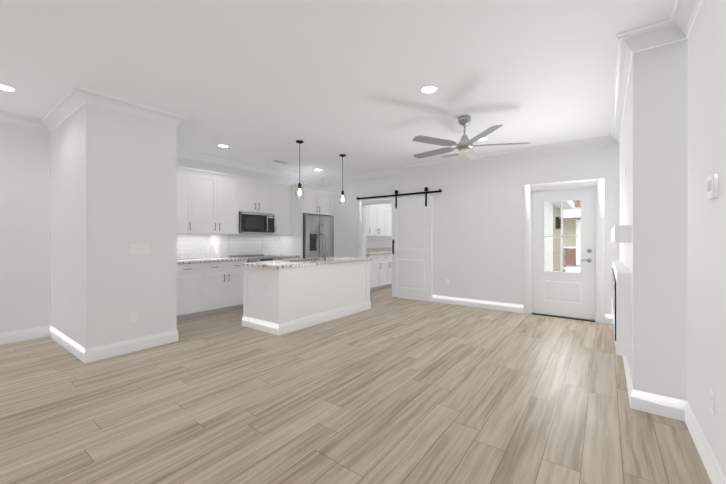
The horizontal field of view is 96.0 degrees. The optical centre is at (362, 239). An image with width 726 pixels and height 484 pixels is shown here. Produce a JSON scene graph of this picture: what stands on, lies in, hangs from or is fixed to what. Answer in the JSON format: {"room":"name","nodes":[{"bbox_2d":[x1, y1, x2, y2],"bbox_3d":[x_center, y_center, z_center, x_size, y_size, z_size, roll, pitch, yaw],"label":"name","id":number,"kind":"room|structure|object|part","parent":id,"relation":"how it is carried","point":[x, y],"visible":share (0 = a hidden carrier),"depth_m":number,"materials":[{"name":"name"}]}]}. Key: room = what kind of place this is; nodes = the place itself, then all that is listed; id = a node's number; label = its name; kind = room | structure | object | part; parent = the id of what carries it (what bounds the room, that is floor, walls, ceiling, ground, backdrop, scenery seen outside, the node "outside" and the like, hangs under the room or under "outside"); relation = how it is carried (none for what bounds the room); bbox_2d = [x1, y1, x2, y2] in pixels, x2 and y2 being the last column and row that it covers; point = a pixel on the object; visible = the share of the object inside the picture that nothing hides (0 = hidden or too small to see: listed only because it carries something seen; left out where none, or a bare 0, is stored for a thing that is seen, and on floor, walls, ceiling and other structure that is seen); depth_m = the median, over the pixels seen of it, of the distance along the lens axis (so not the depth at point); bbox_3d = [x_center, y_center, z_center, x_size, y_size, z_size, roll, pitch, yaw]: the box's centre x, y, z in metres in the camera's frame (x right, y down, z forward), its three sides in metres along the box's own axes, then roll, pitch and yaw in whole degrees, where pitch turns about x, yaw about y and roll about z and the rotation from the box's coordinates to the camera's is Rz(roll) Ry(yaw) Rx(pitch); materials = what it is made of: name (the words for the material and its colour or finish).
{"room":"living room","nodes":[
{"label":"living room","id":0,"kind":"room"},
{"bbox_2d":[0,0,675,178],"bbox_3d":[-0.695,-1.548,3.510,6.450,0.100,12.440,0,0,37],"label":"ceiling","id":1,"kind":"structure","parent":0,"point":[265,82],"depth_m":2.87,"materials":[{"name":"white paint"}]},
{"bbox_2d":[0,83,17,91],"bbox_3d":[-3.544,-1.494,3.221,0.190,0.008,0.190,0,0,37],"label":"recessed light","id":2,"kind":"object","parent":1,"relation":"in","point":[4,87],"visible":1,"depth_m":3.24,"materials":[{"name":"white plastic"}]},
{"bbox_2d":[217,144,228,147],"bbox_3d":[-2.250,-1.496,5.250,0.190,0.008,0.190,0,0,37],"label":"recessed light","id":3,"kind":"object","parent":1,"relation":"in","point":[223,145],"visible":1,"depth_m":5.22,"materials":[{"name":"white plastic"}]},
{"bbox_2d":[270,159,289,163],"bbox_3d":[-1.595,-1.496,6.333,0.200,0.008,0.360,0,0,37],"label":"ceiling vent","id":4,"kind":"object","parent":1,"relation":"in","point":[280,161],"visible":1,"depth_m":6.29,"materials":[{"name":"white metal"}]},
{"bbox_2d":[295,140,303,198],"bbox_3d":[-0.971,-1.057,5.010,0.132,0.885,0.132,0,0,37],"label":"pendant light","id":5,"kind":"object","parent":1,"relation":"hanging from","point":[299,192],"visible":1,"depth_m":4.97,"materials":[{"name":"black metal"}]},
{"bbox_2d":[339,154,345,204],"bbox_3d":[-0.363,-1.058,5.829,0.132,0.885,0.132,0,0,37],"label":"pendant light","id":6,"kind":"object","parent":1,"relation":"hanging from","point":[342,198],"visible":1,"depth_m":5.80,"materials":[{"name":"clear glass"}]},
{"bbox_2d":[419,85,438,93],"bbox_3d":[0.660,-1.494,3.264,0.190,0.008,0.190,0,0,37],"label":"recessed light","id":7,"kind":"object","parent":1,"relation":"in","point":[427,89],"visible":1,"depth_m":3.26,"materials":[{"name":"white plastic"}]},
{"bbox_2d":[439,153,460,157],"bbox_3d":[1.557,-1.496,5.848,0.360,0.008,0.200,0,0,37],"label":"ceiling vent","id":8,"kind":"object","parent":1,"relation":"in","point":[450,155],"visible":1,"depth_m":5.83,"materials":[{"name":"white metal"}]},
{"bbox_2d":[413,116,529,159],"bbox_3d":[1.248,-1.286,4.073,1.430,0.425,1.430,0,0,37],"label":"ceiling fan","id":9,"kind":"object","parent":1,"relation":"hanging from","point":[465,145],"visible":1,"depth_m":3.96,"materials":[{"name":"silver metal"}]},
{"bbox_2d":[0,287,711,483],"bbox_3d":[-0.695,1.302,3.513,6.450,0.100,12.440,0,0,37],"label":"floor","id":10,"kind":"structure","parent":0,"point":[386,388],"depth_m":2.42,"materials":[{"name":"brown wood"}]},
{"bbox_2d":[177,263,204,320],"bbox_3d":[-2.921,0.814,5.202,0.618,0.872,0.512,0,0,37],"label":"base cabinet","id":11,"kind":"object","parent":10,"relation":"on","point":[190,277],"depth_m":5.06,"materials":[{"name":"white wood"}]},
{"bbox_2d":[177,254,299,263],"bbox_3d":[-2.414,0.356,5.868,0.638,0.037,2.831,0,0,37],"label":"countertop","id":12,"kind":"structure","parent":11,"relation":"on","point":[200,260],"depth_m":5.45,"materials":[{"name":"white stone"}]},
{"bbox_2d":[205,261,246,315],"bbox_3d":[-2.575,0.813,5.668,0.618,0.872,0.875,0,0,37],"label":"base cabinet","id":13,"kind":"object","parent":10,"relation":"on","point":[208,288],"depth_m":5.49,"materials":[{"name":"white wood"}]},
{"bbox_2d":[230,254,282,261],"bbox_3d":[-2.035,0.782,6.300,0.695,0.935,0.756,0,0,37],"label":"range","id":14,"kind":"object","parent":10,"relation":"on","point":[257,258],"visible":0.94,"depth_m":6.24,"materials":[{"name":"silver metal"}]},
{"bbox_2d":[282,257,298,259],"bbox_3d":[-1.712,0.812,6.830,0.618,0.872,0.453,0,0,37],"label":"base cabinet","id":15,"kind":"object","parent":10,"relation":"on","point":[292,257],"depth_m":6.63,"materials":[{"name":"white wood"}]},
{"bbox_2d":[242,260,370,335],"bbox_3d":[-0.819,0.815,5.322,0.862,0.870,2.074,0,0,37],"label":"kitchen island","id":16,"kind":"object","parent":10,"relation":"on","point":[279,301],"visible":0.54,"depth_m":4.66,"materials":[{"name":"white wood"}]},
{"bbox_2d":[240,256,372,268],"bbox_3d":[-0.797,0.360,5.312,0.860,0.036,2.130,0,0,37],"label":"island countertop","id":17,"kind":"structure","parent":16,"relation":"on","point":[278,264],"depth_m":4.92,"materials":[{"name":"white stone"}]},
{"bbox_2d":[316,233,327,259],"bbox_3d":[-0.674,0.119,5.352,0.232,0.444,0.084,0,0,37],"label":"faucet","id":18,"kind":"object","parent":17,"relation":"on","point":[325,255],"visible":1,"depth_m":5.28,"materials":[{"name":"silver metal"}]},
{"bbox_2d":[303,214,333,258],"bbox_3d":[-1.187,0.366,7.321,0.800,1.765,0.870,0,0,37],"label":"refrigerator","id":19,"kind":"object","parent":10,"relation":"on","point":[314,226],"visible":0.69,"depth_m":7.02,"materials":[{"name":"silver metal"}]},
{"bbox_2d":[366,254,381,290],"bbox_3d":[0.067,0.811,8.001,0.618,0.872,0.517,0,0,37],"label":"base cabinet","id":20,"kind":"object","parent":10,"relation":"on","point":[380,271],"depth_m":7.83,"materials":[{"name":"white wood"}]},
{"bbox_2d":[366,247,391,254],"bbox_3d":[0.511,0.304,8.582,0.638,0.135,2.020,0,0,37],"label":"countertop","id":21,"kind":"structure","parent":20,"relation":"on","point":[378,251],"depth_m":8.70,"materials":[{"name":"beige stone"}]},
{"bbox_2d":[382,254,391,288],"bbox_3d":[0.414,0.811,8.469,0.618,0.872,0.873,0,0,37],"label":"base cabinet","id":22,"kind":"object","parent":10,"relation":"on","point":[386,258],"depth_m":8.24,"materials":[{"name":"white wood"}]},
{"bbox_2d":[0,0,725,475],"bbox_3d":[-0.695,-0.123,3.511,6.450,2.750,12.440,0,0,37],"label":"wall","id":23,"kind":"structure","parent":0,"point":[88,192],"depth_m":3.56,"materials":[{"name":"white paint"}]},
{"bbox_2d":[0,110,39,129],"bbox_3d":[-5.354,-1.438,2.361,0.100,0.118,4.560,0,0,37],"label":"crown molding","id":24,"kind":"structure","parent":23,"relation":"attached to","point":[5,117],"depth_m":3.96,"materials":[{"name":"white wood"}]},
{"bbox_2d":[0,326,47,344],"bbox_3d":[-5.415,1.183,2.353,0.015,0.140,4.650,0,0,37],"label":"baseboard","id":25,"kind":"structure","parent":23,"relation":"attached to","point":[37,332],"depth_m":4.01,"materials":[{"name":"white wood"}]},
{"bbox_2d":[40,85,91,131],"bbox_3d":[-3.362,-1.439,3.659,1.510,0.118,0.100,0,0,37],"label":"crown molding","id":26,"kind":"structure","parent":23,"relation":"attached to","point":[74,99],"depth_m":3.57,"materials":[{"name":"white wood"}]},
{"bbox_2d":[48,325,87,362],"bbox_3d":[-3.407,1.182,3.747,1.515,0.140,0.015,0,0,37],"label":"baseboard","id":27,"kind":"structure","parent":23,"relation":"attached to","point":[76,349],"depth_m":3.65,"materials":[{"name":"white wood"}]},
{"bbox_2d":[84,90,179,126],"bbox_3d":[-2.507,-1.439,3.628,0.100,0.118,0.870,0,0,37],"label":"crown molding","id":28,"kind":"structure","parent":23,"relation":"attached to","point":[101,99],"depth_m":3.59,"materials":[{"name":"white wood"}]},
{"bbox_2d":[88,330,175,361],"bbox_3d":[-2.541,1.182,3.656,0.015,0.140,0.870,0,0,37],"label":"baseboard","id":29,"kind":"structure","parent":23,"relation":"attached to","point":[127,346],"depth_m":3.61,"materials":[{"name":"white wood"}]},
{"bbox_2d":[131,312,137,322],"bbox_3d":[-2.552,0.872,3.646,0.008,0.115,0.070,0,0,37],"label":"outlet","id":30,"kind":"object","parent":23,"relation":"attached to","point":[134,316],"visible":1,"depth_m":3.65,"materials":[{"name":"white plastic"}]},
{"bbox_2d":[128,244,149,253],"bbox_3d":[-2.524,0.113,3.683,0.008,0.107,0.206,0,0,37],"label":"switch plate","id":31,"kind":"object","parent":23,"relation":"attached to","point":[138,248],"visible":1,"depth_m":3.68,"materials":[{"name":"white plastic"}]},
{"bbox_2d":[180,115,188,123],"bbox_3d":[-2.784,-1.440,4.438,1.510,0.118,0.100,0,0,37],"label":"crown molding","id":32,"kind":"structure","parent":23,"relation":"attached to","point":[182,118],"depth_m":4.00,"materials":[{"name":"white wood"}]},
{"bbox_2d":[177,165,196,232],"bbox_3d":[-3.004,-0.620,5.323,0.338,1.060,0.376,0,0,37],"label":"upper cabinet","id":33,"kind":"object","parent":23,"relation":"attached to","point":[186,182],"depth_m":5.27,"materials":[{"name":"white wood"}]},
{"bbox_2d":[197,169,240,233],"bbox_3d":[-2.673,-0.620,5.770,0.338,1.060,0.963,0,0,37],"label":"upper cabinet","id":34,"kind":"object","parent":23,"relation":"attached to","point":[215,203],"depth_m":5.68,"materials":[{"name":"white wood"}]},
{"bbox_2d":[177,234,279,258],"bbox_3d":[-2.667,0.114,6.057,0.008,0.445,2.829,0,0,37],"label":"tile backsplash","id":35,"kind":"structure","parent":23,"relation":"attached to","point":[190,246],"depth_m":6.14,"materials":[{"name":"white tile"}]},
{"bbox_2d":[176,148,323,183],"bbox_3d":[-2.260,-1.442,6.528,0.100,0.118,4.080,0,0,37],"label":"crown molding","id":36,"kind":"structure","parent":23,"relation":"attached to","point":[183,153],"depth_m":6.37,"materials":[{"name":"white wood"}]},
{"bbox_2d":[241,177,272,212],"bbox_3d":[-2.192,-0.831,6.416,0.338,0.640,0.760,0,0,37],"label":"upper cabinet","id":37,"kind":"object","parent":23,"relation":"attached to","point":[256,197],"depth_m":6.32,"materials":[{"name":"white wood"}]},
{"bbox_2d":[239,211,273,233],"bbox_3d":[-2.148,-0.310,6.389,0.443,0.395,0.746,0,0,37],"label":"microwave","id":38,"kind":"object","parent":37,"relation":"attached to","point":[255,223],"visible":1,"depth_m":6.24,"materials":[{"name":"black glass"}]},
{"bbox_2d":[262,182,292,236],"bbox_3d":[-1.844,-0.621,6.885,0.338,1.060,0.522,0,0,37],"label":"upper cabinet","id":39,"kind":"object","parent":23,"relation":"attached to","point":[282,197],"depth_m":6.84,"materials":[{"name":"white wood"}]},
{"bbox_2d":[293,185,332,216],"bbox_3d":[-1.269,-0.847,7.375,0.678,0.610,0.907,0,0,37],"label":"upper cabinet","id":40,"kind":"object","parent":23,"relation":"attached to","point":[314,202],"depth_m":7.08,"materials":[{"name":"white wood"}]},
{"bbox_2d":[366,205,369,235],"bbox_3d":[-0.070,-0.462,8.051,0.338,0.760,0.437,0,0,37],"label":"upper cabinet","id":41,"kind":"object","parent":23,"relation":"attached to","point":[367,206],"depth_m":8.03,"materials":[{"name":"white wood"}]},
{"bbox_2d":[370,205,389,235],"bbox_3d":[0.253,-0.463,8.487,0.338,0.760,0.873,0,0,37],"label":"upper cabinet","id":42,"kind":"object","parent":23,"relation":"attached to","point":[378,221],"depth_m":8.45,"materials":[{"name":"white wood"}]},
{"bbox_2d":[390,209,391,235],"bbox_3d":[0.689,-0.463,9.074,0.338,0.760,0.817,0,0,37],"label":"upper cabinet","id":43,"kind":"object","parent":23,"relation":"attached to","point":[390,209],"depth_m":8.90,"materials":[{"name":"white wood"}]},
{"bbox_2d":[357,187,441,300],"bbox_3d":[0.691,0.097,6.947,2.080,2.268,0.110,0,0,37],"label":"barn door","id":44,"kind":"structure","parent":23,"relation":"in","point":[411,248],"depth_m":6.70,"materials":[{"name":"white painted wood"},{"name":"black metal"}]},
{"bbox_3d":[0.701,-0.943,6.961,2.080,0.067,0.074,0,0,37],"label":"barn door rail","id":45,"kind":"part","parent":44,"relation":"part of","materials":[{"name":"black metal"}]},
{"bbox_2d":[398,295,523,312],"bbox_3d":[1.726,1.179,6.238,2.450,0.140,0.015,0,0,37],"label":"baseboard","id":46,"kind":"structure","parent":23,"relation":"attached to","point":[510,307],"depth_m":5.94,"materials":[{"name":"white wood"}]},
{"bbox_2d":[324,136,616,183],"bbox_3d":[1.328,-1.442,6.479,5.920,0.118,0.100,0,0,37],"label":"crown molding","id":47,"kind":"structure","parent":23,"relation":"attached to","point":[601,141],"depth_m":5.81,"materials":[{"name":"white wood"}]},
{"bbox_2d":[531,313,594,321],"bbox_3d":[3.189,1.242,5.231,0.864,0.016,0.130,0,0,37],"label":"sill","id":48,"kind":"structure","parent":23,"relation":"attached to","point":[564,317],"depth_m":5.16,"materials":[{"name":"brown metal"}]},
{"bbox_2d":[532,187,594,319],"bbox_3d":[3.172,0.220,5.206,0.856,2.020,0.106,0,0,37],"label":"exterior door","id":49,"kind":"structure","parent":23,"relation":"in","point":[564,294],"depth_m":5.19,"materials":[{"name":"white painted wood"},{"name":"clear glass"},{"name":"brushed nickel"}]},
{"bbox_2d":[607,241,616,248],"bbox_3d":[3.662,0.091,4.804,0.115,0.115,0.008,0,0,37],"label":"light switch","id":50,"kind":"object","parent":23,"relation":"attached to","point":[611,245],"visible":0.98,"depth_m":4.81,"materials":[{"name":"white plastic"}]},
{"bbox_2d":[611,225,630,242],"bbox_3d":[2.685,-0.043,3.431,0.104,0.140,2.000,0,0,37],"label":"mantel shelf","id":51,"kind":"object","parent":23,"relation":"attached to","point":[620,233],"visible":0.98,"depth_m":2.63,"materials":[{"name":"white wood"}]},
{"bbox_2d":[613,260,630,356],"bbox_3d":[2.691,0.612,3.427,0.090,0.680,1.900,0,0,37],"label":"fireplace surround","id":52,"kind":"object","parent":23,"relation":"attached to","point":[622,273],"visible":0.92,"depth_m":2.67,"materials":[{"name":"white"}]},
{"bbox_2d":[612,267,615,340],"bbox_3d":[2.685,0.612,3.431,0.100,0.502,1.722,0,0,37],"label":"fireplace insert","id":53,"kind":"object","parent":52,"relation":"in","point":[614,298],"visible":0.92,"depth_m":2.85,"materials":[{"name":"black metal"}]},
{"bbox_2d":[608,28,639,143],"bbox_3d":[2.772,-1.439,3.526,0.120,0.118,2.900,0,0,37],"label":"crown molding","id":54,"kind":"structure","parent":23,"relation":"attached to","point":[627,43],"depth_m":2.86,"materials":[{"name":"white wood"}]},
{"bbox_2d":[623,356,635,409],"bbox_3d":[2.846,1.182,3.595,0.040,0.140,2.925,0,0,37],"label":"baseboard","id":55,"kind":"structure","parent":23,"relation":"attached to","point":[631,392],"depth_m":2.53,"materials":[{"name":"white wood"}]},
{"bbox_2d":[660,0,702,45],"bbox_3d":[0.149,-1.435,-0.461,0.120,0.118,6.830,0,0,37],"label":"crown molding","id":56,"kind":"structure","parent":23,"relation":"attached to","point":[678,25],"depth_m":2.17,"materials":[{"name":"white wood"}]},
{"bbox_2d":[680,399,725,483],"bbox_3d":[0.191,1.186,-0.490,0.015,0.140,6.830,0,0,37],"label":"baseboard","id":57,"kind":"structure","parent":23,"relation":"attached to","point":[712,466],"depth_m":1.84,"materials":[{"name":"white wood"}]},
{"bbox_2d":[710,389,714,415],"bbox_3d":[1.829,0.854,1.712,0.008,0.115,0.070,0,0,37],"label":"outlet","id":58,"kind":"object","parent":23,"relation":"attached to","point":[712,401],"visible":0.98,"depth_m":1.70,"materials":[{"name":"white plastic"}]},
{"bbox_2d":[707,174,717,199],"bbox_3d":[1.800,-0.266,1.684,0.023,0.120,0.120,0,0,37],"label":"thermostat","id":59,"kind":"object","parent":23,"relation":"attached to","point":[712,186],"visible":0.98,"depth_m":1.64,"materials":[{"name":"white plastic"}]},
{"label":"outside","id":60,"kind":"structure","parent":0,"visible":0},
{"bbox_2d":[545,200,580,271],"bbox_3d":[8.877,-1.136,12.134,14.000,5.000,17.739,0,0,37],"label":"courtyard","id":61,"kind":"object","parent":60,"point":[555,251],"depth_m":9.46,"materials":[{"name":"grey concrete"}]}
]}

